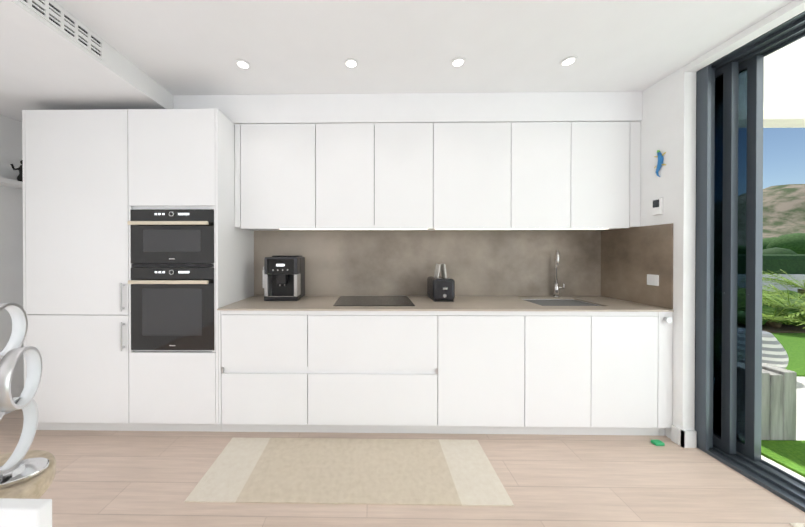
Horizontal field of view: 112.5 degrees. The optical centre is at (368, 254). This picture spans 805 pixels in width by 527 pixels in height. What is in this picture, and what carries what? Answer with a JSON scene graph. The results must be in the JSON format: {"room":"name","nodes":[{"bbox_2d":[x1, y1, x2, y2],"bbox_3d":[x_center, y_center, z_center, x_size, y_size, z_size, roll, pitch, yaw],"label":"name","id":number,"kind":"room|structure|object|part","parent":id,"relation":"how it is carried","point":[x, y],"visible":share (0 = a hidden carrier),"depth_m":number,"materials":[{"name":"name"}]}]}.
{"room":"kitchen","nodes":[
{"label":"kitchen","id":0,"kind":"room"},
{"bbox_2d":[0,114,23,414],"bbox_3d":[-3.032,0.025,-0.373,0.100,2.570,5.799,0,0,1],"label":"wall","id":1,"kind":"structure","parent":0,"point":[11,245],"depth_m":2.21,"materials":[{"name":"white paint"}]},
{"bbox_2d":[0,177,22,189],"bbox_3d":[-2.867,-0.568,2.213,0.160,0.035,0.580,0,0,1],"label":"shelf","id":2,"kind":"object","parent":1,"relation":"attached to","point":[11,183],"visible":0.33,"depth_m":2.11,"materials":[{"name":"white paint"}]},
{"bbox_2d":[10,160,22,181],"bbox_3d":[-2.868,-0.686,2.199,0.072,0.198,0.117,0,0,1],"label":"figurine","id":3,"kind":"object","parent":2,"relation":"on","point":[20,175],"visible":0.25,"depth_m":2.20,"materials":[{"name":"black metal"}]},
{"bbox_2d":[0,409,804,526],"bbox_3d":[-0.476,1.360,-0.351,5.312,0.100,5.900,0,0,1],"label":"floor","id":4,"kind":"structure","parent":0,"point":[127,478],"depth_m":1.49,"materials":[{"name":"brown wood"}]},
{"bbox_2d":[0,498,51,526],"bbox_3d":[-0.762,0.858,0.231,0.464,0.900,0.441,0,0,1],"label":"table","id":5,"kind":"object","parent":4,"relation":"on","point":[14,512],"visible":1,"depth_m":0.43,"materials":[{"name":"white paint"}]},
{"bbox_2d":[0,450,55,498],"bbox_3d":[-0.947,0.929,0.614,0.300,0.755,0.300,0,0,1],"label":"side table","id":6,"kind":"object","parent":4,"relation":"on","point":[37,487],"visible":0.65,"depth_m":0.66,"materials":[{"name":"stone"}]},
{"bbox_2d":[0,303,48,488],"bbox_3d":[-0.887,0.336,0.665,0.136,0.428,0.161,0,0,1],"label":"sculpture","id":7,"kind":"object","parent":6,"relation":"on","point":[15,468],"visible":1,"depth_m":0.69,"materials":[{"name":"silver metal"}]},
{"bbox_2d":[22,109,129,430],"bbox_3d":[-2.102,0.130,2.220,0.778,2.338,0.588,0,0,1],"label":"tall cabinet","id":8,"kind":"object","parent":4,"relation":"on","point":[76,163],"depth_m":1.93,"materials":[{"name":"white"}]},
{"bbox_2d":[130,349,221,431],"bbox_3d":[-1.406,1.000,2.213,0.626,0.598,0.586,0,0,1],"label":"base cabinet","id":9,"kind":"object","parent":4,"relation":"on","point":[169,391],"depth_m":1.92,"materials":[{"name":"white wood"}]},
{"bbox_2d":[126,265,253,352],"bbox_3d":[-1.402,0.389,2.195,0.603,0.585,0.565,0,0,1],"label":"base cabinet","id":10,"kind":"object","parent":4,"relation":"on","point":[170,308],"depth_m":1.91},
{"bbox_2d":[128,267,213,349],"bbox_3d":[-1.402,0.389,2.173,0.603,0.593,0.610,0,0,1],"label":"oven","id":11,"kind":"object","parent":10,"relation":"in","point":[171,308],"depth_m":1.91,"materials":[{"name":"metal"}]},
{"bbox_2d":[218,310,308,431],"bbox_3d":[-0.752,0.850,2.198,0.639,0.898,0.574,0,0,1],"label":"base cabinet","id":12,"kind":"object","parent":4,"relation":"on","point":[264,354],"depth_m":1.91,"materials":[{"name":"white wood"}]},
{"bbox_2d":[185,437,513,505],"bbox_3d":[-0.105,1.298,1.637,1.720,0.006,0.485,0,0,1],"label":"rug","id":13,"kind":"object","parent":4,"relation":"on","point":[453,472],"visible":1,"depth_m":1.58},
{"bbox_2d":[309,310,440,433],"bbox_3d":[0.031,0.851,2.188,0.926,0.898,0.574,0,0,1],"label":"base cabinet","id":14,"kind":"object","parent":4,"relation":"on","point":[371,371],"depth_m":1.90,"materials":[{"name":"white"}]},
{"bbox_2d":[217,296,672,313],"bbox_3d":[0.523,0.388,2.173,3.192,0.018,0.592,0,0,1],"label":"countertop","id":15,"kind":"structure","parent":14,"relation":"on","point":[612,306],"depth_m":2.02,"materials":[{"name":"beige stone"}]},
{"bbox_2d":[263,256,304,300],"bbox_3d":[-0.741,0.197,2.327,0.310,0.372,0.271,0,0,1],"label":"coffee machine","id":16,"kind":"object","parent":15,"relation":"on","point":[283,278],"visible":1,"depth_m":2.21,"materials":[{"name":"grey plastic"}]},
{"bbox_2d":[333,296,414,305],"bbox_3d":[0.043,0.381,2.213,0.610,0.006,0.450,0,0,1],"label":"cooktop","id":17,"kind":"object","parent":15,"relation":"in","point":[340,300],"depth_m":2.15,"materials":[{"name":"black glass"}]},
{"bbox_2d":[427,264,454,301],"bbox_3d":[0.614,0.232,2.286,0.180,0.302,0.288,0,0,1],"label":"toaster","id":18,"kind":"object","parent":15,"relation":"on","point":[441,288],"visible":1,"depth_m":2.17,"materials":[{"name":"grey plastic"}]},
{"bbox_2d":[549,250,564,297],"bbox_3d":[1.678,0.172,2.347,0.162,0.422,0.169,0,0,1],"label":"faucet","id":19,"kind":"object","parent":15,"relation":"on","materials":[{"name":"silver metal"}]},
{"bbox_2d":[525,298,604,305],"bbox_3d":[1.553,0.478,2.178,0.508,0.186,0.369,0,0,1],"label":"sink","id":20,"kind":"object","parent":15,"relation":"in","point":[540,301],"depth_m":2.23,"materials":[{"name":"grey metal"}]},
{"bbox_2d":[441,310,528,433],"bbox_3d":[0.799,0.851,2.178,0.611,0.898,0.574,0,0,1],"label":"base cabinet","id":21,"kind":"object","parent":4,"relation":"on","point":[485,353],"depth_m":1.89,"materials":[{"name":"white wood"}]},
{"bbox_2d":[529,310,596,434],"bbox_3d":[1.336,0.851,2.170,0.463,0.898,0.574,0,0,1],"label":"base cabinet","id":22,"kind":"object","parent":4,"relation":"on","point":[555,364],"depth_m":1.88,"materials":[{"name":"white wood"}]},
{"bbox_2d":[593,310,673,435],"bbox_3d":[1.848,0.851,2.164,0.562,0.898,0.574,0,0,1],"label":"base cabinet","id":23,"kind":"object","parent":4,"relation":"on","point":[634,351],"depth_m":1.88,"materials":[{"name":"white wood"}]},
{"bbox_2d":[651,440,664,445],"bbox_3d":[1.978,1.290,1.831,0.060,0.022,0.040,0,0,1],"label":"door stop","id":24,"kind":"object","parent":4,"relation":"on","point":[657,442],"visible":0.98,"depth_m":1.82,"materials":[{"name":"green plastic"}]},
{"bbox_2d":[789,523,804,526],"bbox_3d":[2.107,1.301,0.802,0.165,0.008,0.976,0,0,1],"label":"door mat","id":25,"kind":"object","parent":4,"relation":"on","point":[797,524],"visible":1,"depth_m":1.28,"materials":[{"name":"beige fabric"}]},
{"bbox_2d":[254,230,573,295],"bbox_3d":[-0.435,0.013,2.543,5.315,2.570,0.100,0,0,1],"label":"wall","id":26,"kind":"structure","parent":0,"point":[518,230],"depth_m":2.46,"materials":[{"name":"white paint"}]},
{"bbox_2d":[130,109,234,212],"bbox_3d":[-1.406,-0.696,2.206,0.626,0.686,0.586,0,0,1],"label":"upper cabinet","id":27,"kind":"object","parent":26,"relation":"attached to","point":[176,154],"depth_m":1.91,"materials":[{"name":"white"}]},
{"bbox_2d":[126,201,253,264],"bbox_3d":[-1.402,-0.145,2.193,0.603,0.411,0.565,0,0,1],"label":"upper cabinet","id":28,"kind":"object","parent":26,"relation":"attached to","point":[138,258],"depth_m":1.91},
{"bbox_2d":[127,209,213,263],"bbox_3d":[-1.402,-0.129,2.170,0.603,0.387,0.610,0,0,1],"label":"microwave","id":29,"kind":"object","parent":28,"relation":"in","point":[156,236],"depth_m":1.91,"materials":[{"name":"metal"}]},
{"bbox_3d":[-1.406,0.079,1.925,0.599,0.022,0.018,0,0,1],"label":"trim","id":30,"kind":"part","parent":28,"relation":"part of","materials":[{"name":"black plastic"}]},
{"bbox_2d":[235,124,318,229],"bbox_3d":[-0.745,-0.639,2.312,0.646,0.801,0.356,0,0,1],"label":"upper cabinet","id":31,"kind":"object","parent":26,"relation":"attached to","point":[275,163],"depth_m":2.13,"materials":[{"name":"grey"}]},
{"bbox_2d":[315,123,374,229],"bbox_3d":[-0.188,-0.639,2.305,0.468,0.801,0.356,0,0,1],"label":"upper cabinet","id":32,"kind":"object","parent":26,"relation":"attached to","point":[344,152],"depth_m":2.13,"materials":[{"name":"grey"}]},
{"bbox_2d":[375,123,434,229],"bbox_3d":[0.280,-0.639,2.299,0.467,0.801,0.356,0,0,1],"label":"upper cabinet","id":33,"kind":"object","parent":26,"relation":"attached to","point":[404,152],"depth_m":2.12,"materials":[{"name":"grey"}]},
{"bbox_2d":[254,230,600,295],"bbox_3d":[0.534,0.082,2.474,3.204,0.601,0.012,0,0,1],"label":"backsplash","id":34,"kind":"structure","parent":26,"relation":"attached to","point":[404,263],"depth_m":2.47,"materials":[{"name":"concrete"}]},
{"bbox_2d":[431,122,514,229],"bbox_3d":[0.819,-0.638,2.291,0.613,0.801,0.356,0,0,1],"label":"upper cabinet","id":35,"kind":"object","parent":26,"relation":"attached to","point":[504,176],"depth_m":2.11,"materials":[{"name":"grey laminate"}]},
{"bbox_2d":[503,122,574,229],"bbox_3d":[1.359,-0.638,2.284,0.467,0.801,0.356,0,0,1],"label":"upper cabinet","id":36,"kind":"object","parent":26,"relation":"attached to","point":[544,151],"depth_m":2.11,"materials":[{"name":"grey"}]},
{"bbox_2d":[559,122,640,229],"bbox_3d":[1.862,-0.638,2.277,0.539,0.801,0.356,0,0,1],"label":"upper cabinet","id":37,"kind":"object","parent":26,"relation":"attached to","point":[607,154],"depth_m":2.10,"materials":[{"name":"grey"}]},
{"bbox_2d":[54,0,793,94],"bbox_3d":[-0.476,-1.310,-0.362,5.312,0.100,5.900,0,0,1],"label":"ceiling","id":38,"kind":"structure","parent":0,"point":[186,47],"depth_m":1.59,"materials":[{"name":"white paint"}]},
{"bbox_2d":[0,0,172,121],"bbox_3d":[-2.286,-1.184,-0.338,1.389,0.149,5.698,0,0,1],"label":"ceiling","id":39,"kind":"structure","parent":38,"relation":"attached to","point":[45,64],"depth_m":1.69,"materials":[{"name":"white paint"}]},
{"bbox_2d":[18,0,103,60],"bbox_3d":[-1.568,-1.189,1.005,0.010,0.107,1.129,0,0,1],"label":"ceiling vent","id":40,"kind":"object","parent":39,"relation":"in","point":[54,15],"visible":1,"depth_m":1.38,"materials":[{"name":"grey metal"}]},
{"bbox_2d":[235,59,250,69],"bbox_3d":[-0.838,-1.264,1.783,0.094,0.007,0.094,0,0,1],"label":"recessed light","id":41,"kind":"object","parent":38,"relation":"in","point":[242,64],"visible":1,"depth_m":1.78,"materials":[{"name":"white plastic"}]},
{"bbox_2d":[344,58,357,68],"bbox_3d":[-0.116,-1.264,1.773,0.094,0.007,0.094,0,0,1],"label":"recessed light","id":42,"kind":"object","parent":38,"relation":"in","point":[350,63],"visible":1,"depth_m":1.77,"materials":[{"name":"white plastic"}]},
{"bbox_2d":[173,91,641,124],"bbox_3d":[0.289,-1.158,2.293,3.688,0.224,0.369,0,0,1],"label":"soffit","id":43,"kind":"structure","parent":38,"relation":"attached to","point":[511,107],"depth_m":2.11,"materials":[{"name":"white paint"}]},
{"bbox_2d":[451,57,465,67],"bbox_3d":[0.589,-1.264,1.764,0.094,0.007,0.094,0,0,1],"label":"recessed light","id":44,"kind":"object","parent":38,"relation":"in","point":[457,62],"visible":1,"depth_m":1.76,"materials":[{"name":"white plastic"}]},
{"bbox_2d":[560,56,577,66],"bbox_3d":[1.311,-1.264,1.754,0.094,0.007,0.094,0,0,1],"label":"recessed light","id":45,"kind":"object","parent":38,"relation":"in","point":[568,61],"visible":1,"depth_m":1.75,"materials":[{"name":"white plastic"}]},
{"bbox_2d":[602,66,695,438],"bbox_3d":[2.172,0.014,2.132,0.080,2.570,0.648,0,0,1],"label":"wall","id":46,"kind":"structure","parent":0,"point":[668,124],"depth_m":1.84,"materials":[{"name":"white paint"}]},
{"bbox_2d":[601,223,672,308],"bbox_3d":[2.126,0.083,2.158,0.012,0.601,0.578,0,0,1],"label":"backsplash","id":47,"kind":"structure","parent":46,"relation":"attached to","point":[632,258],"depth_m":2.10,"materials":[{"name":"concrete"}]},
{"bbox_2d":[647,274,658,285],"bbox_3d":[2.112,0.190,1.990,0.010,0.080,0.080,0,0,1],"label":"electrical outlet plate","id":48,"kind":"object","parent":47,"relation":"attached to","point":[652,279],"visible":1,"depth_m":1.98,"materials":[{"name":"white plastic"}]},
{"bbox_2d":[652,198,662,214],"bbox_3d":[2.118,-0.350,1.962,0.023,0.120,0.060,0,0,1],"label":"intercom","id":49,"kind":"object","parent":46,"relation":"attached to","point":[657,206],"visible":0.96,"depth_m":1.95,"materials":[{"name":"white plastic"}]},
{"bbox_2d":[654,150,665,176],"bbox_3d":[2.119,-0.663,1.949,0.030,0.200,0.079,0,0,1],"label":"art","id":50,"kind":"object","parent":46,"relation":"attached to","point":[660,160],"visible":1,"depth_m":1.94,"materials":[{"name":"blue ceramic"}]},
{"bbox_2d":[671,425,696,447],"bbox_3d":[2.160,1.246,1.834,0.092,0.110,0.069,0,0,1],"label":"baseboard","id":51,"kind":"structure","parent":46,"relation":"attached to","point":[684,438],"depth_m":1.80,"materials":[{"name":"white"}]},
{"bbox_2d":[684,0,804,71],"bbox_3d":[2.147,-1.243,0.278,0.080,0.037,3.048,0,0,1],"label":"lintel","id":52,"kind":"object","parent":46,"relation":"attached to","point":[792,9],"visible":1,"depth_m":1.50,"materials":[{"name":"white paint"}]},
{"bbox_2d":[694,11,804,511],"bbox_3d":[2.325,0.030,0.832,0.258,2.750,4.148,0,0,1],"label":"door frame","id":53,"kind":"structure","parent":46,"relation":"attached to","point":[729,244],"depth_m":1.72,"materials":[{"name":"grey metal"}]},
{"bbox_3d":[2.262,0.024,2.302,0.050,2.508,1.070,0,0,1],"label":"panel","id":54,"kind":"part","parent":53,"relation":"part of","materials":[{"name":"grey metal"}]},
{"bbox_3d":[2.340,0.024,2.246,0.050,2.508,1.070,0,0,1],"label":"panel","id":55,"kind":"part","parent":53,"relation":"part of","materials":[{"name":"grey metal"}]},
{"bbox_3d":[2.418,0.024,2.190,0.050,2.508,1.070,0,0,1],"label":"panel","id":56,"kind":"part","parent":53,"relation":"part of","materials":[{"name":"grey metal"}]},
{"label":"outside","id":57,"kind":"structure","parent":0,"visible":0},
{"bbox_2d":[763,37,804,127],"bbox_3d":[5.697,-1.288,-0.845,6.530,0.300,6.500,0,0,1],"label":"roof","id":58,"kind":"structure","parent":57,"point":[784,90],"depth_m":1.97,"materials":[{"name":"white paint"}]},
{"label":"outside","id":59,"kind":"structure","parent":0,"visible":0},
{"bbox_2d":[761,376,804,481],"bbox_3d":[21.220,1.378,0.709,37.530,0.136,26.000,0,0,1],"label":"paving","id":60,"kind":"object","parent":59,"point":[800,411],"depth_m":2.11,"materials":[{"name":"white concrete"}]},
{"bbox_2d":[761,363,796,439],"bbox_3d":[2.850,1.062,1.984,0.271,0.483,0.238,0,0,1],"label":"stool","id":61,"kind":"object","parent":60,"relation":"on","point":[778,410],"visible":0.29,"depth_m":1.87,"materials":[{"name":"grey wood"}]},
{"bbox_2d":[761,440,804,476],"bbox_3d":[5.745,1.308,-0.634,6.440,0.016,4.900,0,0,1],"label":"lawn","id":62,"kind":"structure","parent":60,"relation":"on","point":[789,454],"depth_m":1.74,"materials":[{"name":"green plant"}]},
{"bbox_2d":[762,274,804,291],"bbox_3d":[16.572,0.917,7.290,27.000,0.720,0.200,0,0,1],"label":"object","id":63,"kind":"structure","parent":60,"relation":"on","point":[799,278],"depth_m":7.26,"materials":[{"name":"white"}]},
{"bbox_2d":[762,247,804,273],"bbox_3d":[16.583,0.527,8.068,27.000,1.492,1.200,0,0,1],"label":"hedge","id":64,"kind":"object","parent":60,"relation":"on","point":[777,259],"visible":0.08,"depth_m":7.54,"materials":[{"name":"green plant"}]},
{"bbox_2d":[762,323,804,332],"bbox_3d":[16.551,1.271,5.701,27.000,0.034,2.940,0,0,1],"label":"plant bed","id":65,"kind":"object","parent":60,"relation":"on","point":[784,328],"depth_m":4.49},
{"bbox_2d":[762,269,804,327],"bbox_3d":[9.213,0.790,5.542,5.517,0.925,3.110,0,0,1],"label":"planting","id":66,"kind":"object","parent":65,"relation":"on","point":[781,307],"visible":0.69,"depth_m":4.75,"materials":[{"name":"green plant"}]},
{"bbox_2d":[772,333,804,375],"bbox_3d":[16.521,1.290,3.457,27.000,0.016,1.530,0,0,1],"label":"lawn","id":67,"kind":"structure","parent":60,"relation":"on","point":[793,344],"depth_m":3.60,"materials":[{"name":"green plant"}]},
{"bbox_2d":[762,331,788,368],"bbox_3d":[4.233,1.063,2.955,0.440,0.440,0.440,0,0,1],"label":"pot","id":68,"kind":"object","parent":67,"relation":"on","point":[774,352],"visible":0.33,"depth_m":2.77,"materials":[{"name":"white ceramic"}]},
{"bbox_2d":[763,184,804,238],"bbox_3d":[222.900,-24.112,216.918,600.000,54.800,220.000,0,0,1],"label":"hills","id":69,"kind":"structure","parent":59,"point":[783,209],"depth_m":167.92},
{"bbox_2d":[763,233,804,253],"bbox_3d":[187.453,-1.640,65.516,293.503,6.919,80.572,0,0,1],"label":"trees","id":70,"kind":"object","parent":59,"point":[795,242],"visible":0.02,"depth_m":61.56,"materials":[{"name":"green plant"}]}
]}

